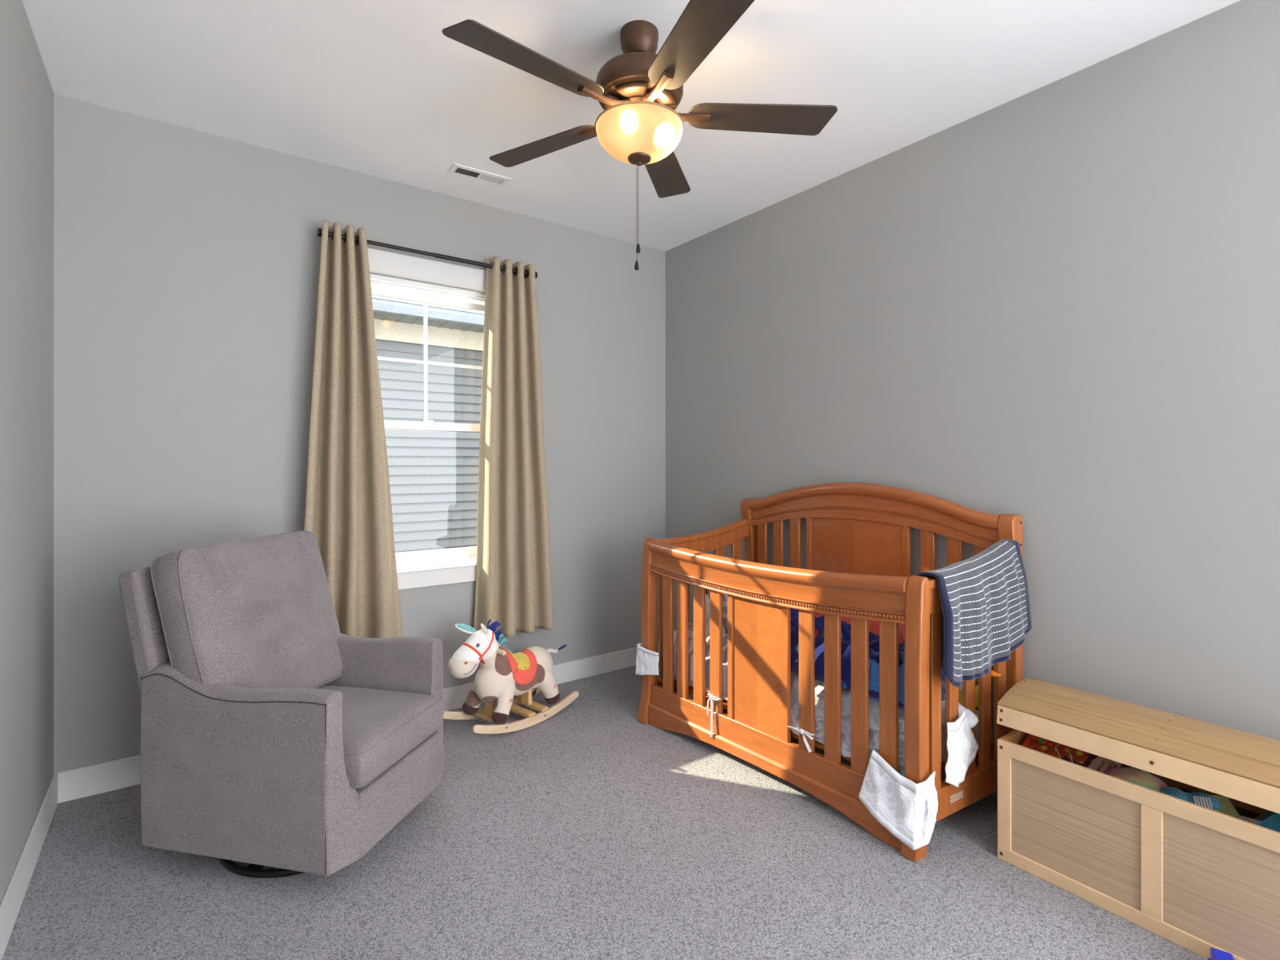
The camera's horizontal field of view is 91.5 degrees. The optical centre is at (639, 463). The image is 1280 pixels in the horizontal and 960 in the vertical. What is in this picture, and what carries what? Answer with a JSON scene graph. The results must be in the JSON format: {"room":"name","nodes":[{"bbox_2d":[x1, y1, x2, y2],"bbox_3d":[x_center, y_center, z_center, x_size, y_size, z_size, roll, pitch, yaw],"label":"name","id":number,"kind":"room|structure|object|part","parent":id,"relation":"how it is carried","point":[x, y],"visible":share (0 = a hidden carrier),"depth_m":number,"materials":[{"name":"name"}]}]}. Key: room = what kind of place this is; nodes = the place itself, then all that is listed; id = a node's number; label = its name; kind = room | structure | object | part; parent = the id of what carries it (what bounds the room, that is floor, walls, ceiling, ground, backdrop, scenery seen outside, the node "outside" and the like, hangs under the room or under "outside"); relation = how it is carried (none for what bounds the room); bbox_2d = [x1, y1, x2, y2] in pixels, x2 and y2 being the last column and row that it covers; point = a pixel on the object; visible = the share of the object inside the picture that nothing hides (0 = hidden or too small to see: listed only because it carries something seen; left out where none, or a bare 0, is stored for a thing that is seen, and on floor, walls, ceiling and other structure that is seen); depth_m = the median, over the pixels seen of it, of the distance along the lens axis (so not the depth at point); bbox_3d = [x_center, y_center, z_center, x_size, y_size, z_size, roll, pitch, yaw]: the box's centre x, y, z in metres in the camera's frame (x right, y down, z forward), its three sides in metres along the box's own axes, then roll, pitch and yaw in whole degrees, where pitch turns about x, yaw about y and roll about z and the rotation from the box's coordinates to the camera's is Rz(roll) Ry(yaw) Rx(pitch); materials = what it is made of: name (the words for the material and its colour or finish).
{"room":"bedroom","nodes":[
{"label":"bedroom","id":0,"kind":"room"},
{"bbox_2d":[0,0,53,904],"bbox_3d":[-0.564,-0.058,0.004,0.120,2.740,5.876,0,0,-36],"label":"wall","id":1,"kind":"structure","parent":0,"point":[26,91],"depth_m":1.96,"materials":[{"name":"grey paint"}]},
{"bbox_2d":[0,773,57,959],"bbox_3d":[-0.506,1.253,0.038,0.014,0.118,5.862,0,0,-36],"label":"baseboard","id":2,"kind":"structure","parent":1,"relation":"attached to","point":[13,898],"depth_m":1.91,"materials":[{"name":"white paint"}]},
{"bbox_2d":[53,93,665,773],"bbox_3d":[-1.092,-0.058,3.365,3.264,2.780,0.160,0,0,-36],"label":"wall","id":3,"kind":"structure","parent":0,"point":[187,260],"depth_m":2.76,"materials":[{"name":"grey paint"}]},
{"bbox_2d":[53,642,659,803],"bbox_3d":[-1.040,1.253,3.295,3.024,0.118,0.014,0,0,-36],"label":"baseboard","id":4,"kind":"structure","parent":3,"relation":"attached to","point":[110,775],"depth_m":2.54,"materials":[{"name":"white paint"}]},
{"bbox_2d":[367,247,486,590],"bbox_3d":[-1.142,-0.210,3.298,1.050,1.700,0.181,0,0,-36],"label":"window","id":5,"kind":"structure","parent":3,"relation":"in","point":[415,569],"depth_m":3.30,"materials":[{"name":"white paint"}]},
{"bbox_3d":[-1.095,-0.267,3.253,1.012,1.587,0.018,0,0,-36],"label":"casing","id":6,"kind":"part","parent":5,"relation":"part of","materials":[{"name":"white paint"}]},
{"bbox_3d":[-1.183,-0.540,3.354,0.902,0.731,0.030,0,0,-36],"label":"sash","id":7,"kind":"part","parent":5,"relation":"part of","materials":[{"name":"white plastic"}]},
{"bbox_3d":[-1.164,0.148,3.328,0.902,0.740,0.030,0,0,-36],"label":"sash","id":8,"kind":"part","parent":5,"relation":"part of","materials":[{"name":"white plastic"}]},
{"bbox_3d":[-1.116,0.543,3.263,1.050,0.024,0.095,0,0,-36],"label":"sill","id":9,"kind":"part","parent":5,"relation":"part of","materials":[{"name":"white paint"}]},
{"bbox_2d":[317,227,537,278],"bbox_3d":[-1.056,-1.055,3.227,1.112,0.080,0.104,0,0,-36],"label":"curtain rod","id":10,"kind":"object","parent":3,"relation":"attached to","point":[319,230],"visible":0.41,"depth_m":3.17,"materials":[{"name":"brown metal"}]},
{"bbox_2d":[303,219,403,638],"bbox_3d":[-1.356,-0.086,2.953,0.495,2.054,0.135,0,0,-36],"label":"curtain","id":11,"kind":"object","parent":10,"relation":"hanging from","point":[348,508],"visible":0.86,"depth_m":2.94,"materials":[{"name":"fabric"}]},
{"bbox_2d":[473,256,553,637],"bbox_3d":[-0.692,-0.085,3.441,0.437,2.054,0.116,0,0,-36],"label":"curtain","id":12,"kind":"object","parent":10,"relation":"hanging from","point":[513,583],"visible":0.98,"depth_m":3.43,"materials":[{"name":"fabric"}]},
{"bbox_2d":[1,660,1207,959],"bbox_3d":[0.700,1.337,0.937,3.024,0.050,5.876,0,0,-36],"label":"floor","id":13,"kind":"structure","parent":0,"point":[589,830],"depth_m":1.96,"materials":[{"name":"carpet"}]},
{"bbox_2d":[118,530,443,878],"bbox_3d":[-1.210,0.791,2.233,0.850,1.040,0.658,0,0,12],"label":"swivel armchair","id":14,"kind":"object","parent":13,"relation":"on","point":[272,735],"visible":1,"depth_m":1.98,"materials":[{"name":"grey fabric"}]},
{"bbox_3d":[-1.503,0.715,2.298,0.080,0.755,0.644,-14,-3,12],"label":"backrest","id":15,"kind":"part","parent":14,"relation":"part of","materials":[{"name":"grey fabric"}]},
{"bbox_2d":[151,531,342,688],"bbox_3d":[-1.384,0.576,2.272,0.222,0.612,0.628,-16,-3,12],"label":"cushion","id":16,"kind":"object","parent":14,"relation":"on","point":[259,612],"depth_m":2.12,"materials":[{"name":"grey fabric"}]},
{"bbox_3d":[-1.226,0.932,1.953,0.731,0.579,0.104,0,0,12],"label":"arm","id":17,"kind":"part","parent":14,"relation":"part of","materials":[{"name":"grey fabric"}]},
{"bbox_2d":[316,684,443,786],"bbox_3d":[-1.114,0.944,2.212,0.653,0.162,0.490,0,0,12],"label":"seat cushion","id":18,"kind":"object","parent":14,"relation":"on","point":[385,727],"depth_m":2.15,"materials":[{"name":"grey fabric"}]},
{"bbox_3d":[-1.106,0.932,2.494,0.731,0.579,0.104,0,0,12],"label":"arm","id":19,"kind":"part","parent":14,"relation":"part of","materials":[{"name":"grey fabric"}]},
{"bbox_3d":[-1.143,1.121,2.219,0.688,0.202,0.464,0,0,12],"label":"panel","id":20,"kind":"part","parent":14,"relation":"part of","materials":[{"name":"grey fabric"}]},
{"bbox_2d":[443,618,578,733],"bbox_3d":[-0.654,1.036,3.167,0.279,0.545,0.713,0,0,40],"label":"toy","id":21,"kind":"object","parent":13,"relation":"on","point":[502,675],"visible":1,"depth_m":3.05,"materials":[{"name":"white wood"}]},
{"bbox_3d":[-0.738,1.202,3.070,0.060,0.100,0.024,0,0,40],"label":"post","id":22,"kind":"part","parent":21,"relation":"part of","materials":[{"name":"brown wood"}]},
{"bbox_3d":[-0.735,0.917,3.074,0.210,0.026,0.026,0,0,40],"label":"handle","id":23,"kind":"part","parent":21,"relation":"part of","materials":[{"name":"brown wood"}]},
{"bbox_3d":[-0.591,1.202,3.247,0.060,0.100,0.024,0,0,40],"label":"post","id":24,"kind":"part","parent":21,"relation":"part of","materials":[{"name":"brown wood"}]},
{"bbox_2d":[636,482,1022,862],"bbox_3d":[0.728,0.700,2.782,0.736,1.223,1.511,0,0,-36],"label":"crib","id":25,"kind":"object","parent":13,"relation":"on","point":[859,534],"visible":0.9,"depth_m":2.55,"materials":[{"name":"brown wood"}]},
{"bbox_2d":[635,642,658,675],"bbox_3d":[0.043,1.000,3.139,0.053,0.158,0.159,0,0,-36],"label":"liner","id":26,"kind":"object","parent":25,"relation":"attached to","point":[646,660],"visible":1,"depth_m":3.13,"materials":[{"name":"white fabric"}]},
{"bbox_3d":[0.041,0.846,3.171,0.100,0.932,0.056,0,0,-29],"label":"post","id":27,"kind":"part","parent":25,"relation":"part of","materials":[{"name":"brown wood"}]},
{"bbox_3d":[0.334,1.164,3.336,0.612,0.105,0.031,0,0,-28],"label":"rail","id":28,"kind":"part","parent":25,"relation":"part of","materials":[{"name":"brown wood"}]},
{"bbox_3d":[0.334,0.407,3.336,0.614,0.202,0.043,0,0,-28],"label":"rail","id":29,"kind":"part","parent":25,"relation":"part of","materials":[{"name":"brown wood"}]},
{"bbox_2d":[706,693,722,737],"bbox_3d":[0.329,1.131,2.798,0.041,0.187,0.078,0,0,-36],"label":"tie","id":30,"kind":"object","parent":25,"relation":"attached to","point":[712,697],"visible":1,"depth_m":2.79,"materials":[{"name":"white fabric"}]},
{"bbox_3d":[0.614,0.754,3.486,0.081,1.116,0.070,0,0,-36],"label":"post","id":31,"kind":"part","parent":25,"relation":"part of","materials":[{"name":"brown wood"}]},
{"bbox_3d":[0.497,0.843,2.625,0.010,0.567,0.269,0,0,-39],"label":"panel","id":32,"kind":"part","parent":25,"relation":"part of","materials":[{"name":"brown wood"}]},
{"bbox_3d":[0.488,1.165,2.633,0.032,0.097,1.343,0,0,-39],"label":"rail","id":33,"kind":"part","parent":25,"relation":"part of","materials":[{"name":"brown wood"}]},
{"bbox_3d":[0.485,0.541,2.632,0.038,0.070,1.345,0,0,-39],"label":"bead moulding","id":34,"kind":"part","parent":25,"relation":"part of","materials":[{"name":"brown wood"}]},
{"bbox_3d":[0.489,0.462,2.635,0.063,0.155,1.349,0,0,-39],"label":"rail","id":35,"kind":"part","parent":25,"relation":"part of","materials":[{"name":"brown wood"}]},
{"bbox_2d":[786,725,814,752],"bbox_3d":[0.630,1.071,2.431,0.035,0.079,0.110,0,0,-45],"label":"tie","id":36,"kind":"object","parent":25,"relation":"attached to","point":[801,731],"visible":1,"depth_m":2.41,"materials":[{"name":"white fabric"}]},
{"bbox_2d":[673,671,977,762],"bbox_3d":[0.743,1.027,2.791,0.563,0.120,1.350,0,0,-36],"label":"mattress","id":37,"kind":"object","parent":25,"relation":"on","point":[691,683],"visible":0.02,"depth_m":2.35,"materials":[{"name":"white fabric"}]},
{"bbox_2d":[673,622,727,695],"bbox_3d":[0.489,0.914,3.089,0.550,0.256,0.503,0,0,-36],"label":"quilt","id":38,"kind":"object","parent":37,"relation":"on","point":[691,624],"visible":0.16,"depth_m":2.94,"materials":[{"name":"grey fabric"}]},
{"bbox_2d":[690,593,725,645],"bbox_3d":[0.343,0.782,3.001,0.162,0.285,0.155,0,0,-36],"label":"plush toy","id":39,"kind":"object","parent":38,"relation":"on","point":[707,599],"visible":0.15,"depth_m":2.97,"materials":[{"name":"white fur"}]},
{"bbox_3d":[0.348,0.827,2.933,0.090,0.044,0.040,0,0,-36],"label":"arm","id":40,"kind":"part","parent":39,"relation":"part of","materials":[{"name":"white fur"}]},
{"bbox_2d":[707,589,727,633],"bbox_3d":[0.416,0.712,3.134,0.137,0.375,0.345,0,0,-7],"label":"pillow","id":41,"kind":"object","parent":38,"relation":"on","point":[724,596],"visible":0.03,"depth_m":2.98,"materials":[{"name":"grey fabric"}]},
{"bbox_2d":[791,671,991,777],"bbox_3d":[0.963,0.932,2.472,0.534,0.337,0.594,0,0,-36],"label":"sheet","id":42,"kind":"object","parent":37,"relation":"on","point":[873,706],"visible":0.12,"depth_m":2.34,"materials":[{"name":"white fabric"}]},
{"bbox_2d":[791,608,976,706],"bbox_3d":[0.884,0.724,2.533,0.476,0.242,0.765,0,0,-36],"label":"blanket","id":43,"kind":"object","parent":42,"relation":"on","point":[873,639],"visible":0.16,"depth_m":2.42,"materials":[{"name":"blue fabric"}]},
{"bbox_2d":[814,612,905,644],"bbox_3d":[0.961,0.616,2.562,0.315,0.226,0.454,0,0,-36],"label":"blanket","id":44,"kind":"object","parent":43,"relation":"on","point":[873,625],"visible":0.03,"depth_m":2.41,"materials":[{"name":"red fabric"}]},
{"bbox_2d":[868,646,945,710],"bbox_3d":[0.959,0.766,2.257,0.218,0.174,0.191,0,0,-36],"label":"blanket","id":45,"kind":"object","parent":42,"relation":"on","point":[873,677],"visible":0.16,"depth_m":2.23,"materials":[{"name":"blue fabric"}]},
{"bbox_2d":[941,699,978,728],"bbox_3d":[1.102,0.911,2.303,0.100,0.112,0.282,0,0,-36],"label":"pillow","id":46,"kind":"object","parent":37,"relation":"on","point":[973,719],"visible":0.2,"depth_m":2.22,"materials":[{"name":"white fabric"}]},
{"bbox_2d":[958,668,1000,707],"bbox_3d":[1.275,0.842,2.406,0.168,0.210,0.150,0,0,6],"label":"plush toy","id":47,"kind":"object","parent":37,"relation":"on","point":[993,673],"visible":0.13,"depth_m":2.35,"materials":[{"name":"orange fabric"}]},
{"bbox_3d":[1.013,0.682,2.943,0.011,0.859,0.491,0,0,-37],"label":"headboard panel","id":48,"kind":"part","parent":25,"relation":"part of","materials":[{"name":"brown wood"}]},
{"bbox_3d":[1.009,0.174,2.935,0.066,0.171,1.305,0,0,-36],"label":"headboard rail","id":49,"kind":"part","parent":25,"relation":"part of","materials":[{"name":"brown wood"}]},
{"bbox_2d":[858,749,937,850],"bbox_3d":[0.857,1.130,2.101,0.260,0.261,0.078,0,0,37],"label":"cloth","id":50,"kind":"object","parent":25,"relation":"attached to","point":[907,809],"visible":1,"depth_m":2.07,"materials":[{"name":"white fabric"}]},
{"bbox_3d":[0.921,0.846,2.086,0.084,0.932,0.063,0,0,-36],"label":"post","id":51,"kind":"part","parent":25,"relation":"part of","materials":[{"name":"brown wood"}]},
{"bbox_3d":[1.184,0.407,2.241,0.552,0.202,0.043,0,0,-32],"label":"rail","id":52,"kind":"part","parent":25,"relation":"part of","materials":[{"name":"brown wood"}]},
{"bbox_2d":[950,791,963,803],"bbox_3d":[1.106,1.163,2.174,0.078,0.024,0.001,0,0,-32],"label":"print","id":53,"kind":"object","parent":25,"relation":"on","point":[956,797],"depth_m":2.17},
{"bbox_2d":[945,710,978,786],"bbox_3d":[1.123,0.987,2.162,0.200,0.248,0.027,0,0,-29],"label":"liner","id":54,"kind":"object","parent":25,"relation":"attached to","point":[962,748],"visible":1,"depth_m":2.14,"materials":[{"name":"white fabric"}]},
{"bbox_3d":[1.184,1.164,2.241,0.550,0.105,0.032,0,0,-32],"label":"rail","id":55,"kind":"part","parent":25,"relation":"part of","materials":[{"name":"brown wood"}]},
{"bbox_2d":[917,538,1032,687],"bbox_3d":[1.202,0.513,2.233,0.560,0.452,0.156,0,0,-31],"label":"blanket","id":56,"kind":"object","parent":25,"relation":"hanging from","point":[986,616],"visible":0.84,"depth_m":2.19,"materials":[{"name":"blue fabric"}]},
{"bbox_3d":[1.017,1.169,2.940,0.032,0.125,1.301,0,0,-37],"label":"headboard rail","id":57,"kind":"part","parent":25,"relation":"part of","materials":[{"name":"brown wood"}]},
{"bbox_3d":[1.423,0.754,2.396,0.074,1.116,0.063,0,0,-36],"label":"post","id":58,"kind":"part","parent":25,"relation":"part of","materials":[{"name":"brown wood"}]},
{"bbox_2d":[996,677,1279,959],"bbox_3d":[1.603,1.036,1.870,0.434,0.554,0.823,0,0,-36],"label":"chest","id":59,"kind":"object","parent":13,"relation":"on","point":[1198,878],"visible":1,"depth_m":1.77,"materials":[{"name":"brown wood"}]},
{"bbox_2d":[1021,733,1090,764],"bbox_3d":[1.362,0.954,2.051,0.140,0.085,0.183,0,0,-30],"label":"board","id":60,"kind":"object","parent":59,"relation":"in","point":[1051,748],"visible":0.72,"depth_m":2.06,"materials":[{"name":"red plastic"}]},
{"bbox_3d":[1.362,0.954,2.051,0.152,0.018,0.183,-32,15,-26],"label":"frame","id":61,"kind":"part","parent":60,"relation":"part of","materials":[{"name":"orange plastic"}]},
{"bbox_2d":[1062,753,1132,773],"bbox_3d":[1.421,0.959,1.958,0.171,0.082,0.160,0,0,-32],"label":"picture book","id":62,"kind":"object","parent":59,"relation":"in","point":[1095,762],"visible":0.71,"depth_m":1.96,"materials":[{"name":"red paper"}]},
{"bbox_3d":[1.438,0.837,1.749,0.016,0.060,0.821,8,-5,-36],"label":"lid","id":63,"kind":"part","parent":59,"relation":"part of","materials":[{"name":"brown wood"}]},
{"bbox_2d":[1166,784,1261,818],"bbox_3d":[1.598,1.141,1.851,0.339,0.268,0.772,0,0,-36],"label":"blanket","id":64,"kind":"object","parent":59,"relation":"in","point":[1243,812],"visible":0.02,"depth_m":1.81,"materials":[{"name":"fabric"}]},
{"bbox_2d":[1106,766,1168,791],"bbox_3d":[1.485,0.976,1.862,0.174,0.111,0.164,0,0,-36],"label":"plush toy","id":65,"kind":"object","parent":64,"relation":"on","point":[1132,775],"visible":0.38,"depth_m":1.84,"materials":[{"name":"fabric"}]},
{"bbox_2d":[1160,786,1222,809],"bbox_3d":[1.540,0.976,1.767,0.164,0.111,0.151,0,0,-36],"label":"plush toy","id":66,"kind":"object","parent":64,"relation":"on","point":[1205,800],"visible":0.38,"depth_m":1.75,"materials":[{"name":"blue fabric"}]},
{"bbox_2d":[1240,815,1262,824],"bbox_3d":[1.641,0.987,1.674,0.141,0.020,0.120,0,0,42],"label":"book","id":67,"kind":"object","parent":64,"relation":"on","point":[1246,819],"visible":0.07,"depth_m":1.71,"materials":[{"name":"grey paper"}]},
{"bbox_2d":[1252,810,1275,821],"bbox_3d":[1.780,0.986,1.689,0.131,0.035,0.132,0,0,-22],"label":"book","id":68,"kind":"object","parent":64,"relation":"on","point":[1263,816],"visible":0.36,"depth_m":1.73,"materials":[{"name":"paper"}]},
{"bbox_2d":[1186,792,1242,819],"bbox_3d":[1.592,0.972,1.725,0.102,0.055,0.153,0,0,25],"label":"book","id":69,"kind":"object","parent":59,"relation":"in","point":[1227,808],"visible":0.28,"depth_m":1.73,"materials":[{"name":"green paper"}]},
{"bbox_2d":[1257,813,1279,832],"bbox_3d":[1.650,0.950,1.587,0.152,0.069,0.112,0,0,-15],"label":"book","id":70,"kind":"object","parent":59,"relation":"in","point":[1273,822],"visible":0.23,"depth_m":1.63,"materials":[{"name":"blue paper"}]},
{"bbox_2d":[1207,947,1234,959],"bbox_3d":[1.462,1.281,1.551,0.084,0.062,0.142,0,0,34],"label":"plastic toy","id":71,"kind":"object","parent":13,"relation":"on","point":[1215,954],"visible":1,"depth_m":1.59,"materials":[{"name":"blue plastic"}]},
{"bbox_2d":[22,0,1239,251],"bbox_3d":[0.653,-1.478,1.002,3.264,0.100,6.036,0,0,-36],"label":"ceiling","id":72,"kind":"structure","parent":0,"point":[378,88],"depth_m":2.31,"materials":[{"name":"white paint"}]},
{"bbox_2d":[447,163,511,187],"bbox_3d":[-0.794,-1.424,3.087,0.294,0.006,0.114,0,0,-34],"label":"ceiling vent","id":73,"kind":"object","parent":72,"relation":"in","point":[461,171],"visible":1,"depth_m":3.08,"materials":[{"name":"white plastic"}]},
{"bbox_2d":[442,0,837,270],"bbox_3d":[-0.041,-1.033,2.044,1.220,0.790,1.253,0,0,-36],"label":"ceiling fan","id":74,"kind":"object","parent":72,"relation":"hanging from","point":[639,91],"visible":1,"depth_m":1.98,"materials":[{"name":"brown metal"}]},
{"bbox_3d":[-0.315,-1.163,1.806,0.492,0.006,0.139,0,11,-40],"label":"blade","id":75,"kind":"part","parent":74,"relation":"part of","materials":[{"name":"brown wood"}]},
{"bbox_3d":[-0.350,-1.163,2.287,0.492,0.006,0.139,0,11,32],"label":"blade","id":76,"kind":"part","parent":74,"relation":"part of","materials":[{"name":"brown wood"}]},
{"bbox_3d":[-0.124,-1.163,2.146,0.184,0.038,0.045,0,11,32],"label":"blade arm","id":77,"kind":"part","parent":74,"relation":"part of","materials":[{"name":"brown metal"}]},
{"bbox_3d":[-0.112,-1.163,1.978,0.184,0.038,0.045,0,11,-40],"label":"blade arm","id":78,"kind":"part","parent":74,"relation":"part of","materials":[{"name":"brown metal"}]},
{"bbox_3d":[-0.011,-0.835,2.062,0.003,0.317,0.003,0,0,-36],"label":"pull chain","id":79,"kind":"part","parent":74,"relation":"part of","materials":[{"name":"silver metal"}]},
{"bbox_3d":[-0.006,-0.877,2.083,0.003,0.274,0.003,0,0,-36],"label":"pull chain","id":80,"kind":"part","parent":74,"relation":"part of","materials":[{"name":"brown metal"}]},
{"bbox_3d":[-0.002,-1.189,2.071,0.238,0.013,0.238,0,0,-36],"label":"trim panel","id":81,"kind":"part","parent":74,"relation":"part of","materials":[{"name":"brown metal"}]},
{"bbox_3d":[-0.002,-1.069,2.071,0.296,0.103,0.296,0,0,-36],"label":"lamp shade","id":82,"kind":"part","parent":74,"relation":"part of","materials":[{"name":"beige glass"}]},
{"bbox_3d":[0.052,-1.163,1.938,0.045,0.038,0.184,12,-4,-22],"label":"blade arm","id":83,"kind":"part","parent":74,"relation":"part of","materials":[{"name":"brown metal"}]},
{"bbox_3d":[0.096,-1.163,2.468,0.139,0.006,0.492,-11,-3,14],"label":"blade","id":84,"kind":"part","parent":74,"relation":"part of","materials":[{"name":"brown wood"}]},
{"bbox_3d":[0.141,-1.163,2.081,0.184,0.038,0.045,0,-11,-4],"label":"blade arm","id":85,"kind":"part","parent":74,"relation":"part of","materials":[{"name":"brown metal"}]},
{"bbox_3d":[0.152,-1.163,1.691,0.139,0.006,0.492,12,-4,-22],"label":"blade","id":86,"kind":"part","parent":74,"relation":"part of","materials":[{"name":"brown wood"}]},
{"bbox_3d":[0.406,-1.163,2.100,0.492,0.006,0.139,0,-11,-4],"label":"blade","id":87,"kind":"part","parent":74,"relation":"part of","materials":[{"name":"brown wood"}]},
{"bbox_2d":[665,0,1279,742],"bbox_3d":[1.341,-0.058,2.716,0.120,2.740,3.776,0,0,-36],"label":"wall","id":88,"kind":"structure","parent":0,"point":[1055,306],"depth_m":2.29,"materials":[{"name":"grey paint"}]},
{"label":"outside","id":89,"kind":"structure","parent":0,"visible":0},
{"bbox_3d":[-2.594,1.937,5.198,20.000,0.050,4.554,0,0,-36],"label":"lawn","id":90,"kind":"structure","parent":89,"visible":0},
{"bbox_2d":[371,286,484,552],"bbox_3d":[-4.224,-0.413,7.406,20.000,4.649,2.025,0,0,-36],"label":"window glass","id":91,"kind":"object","parent":90,"relation":"on","point":[433,475],"visible":0.08,"depth_m":7.95,"materials":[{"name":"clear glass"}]}
]}

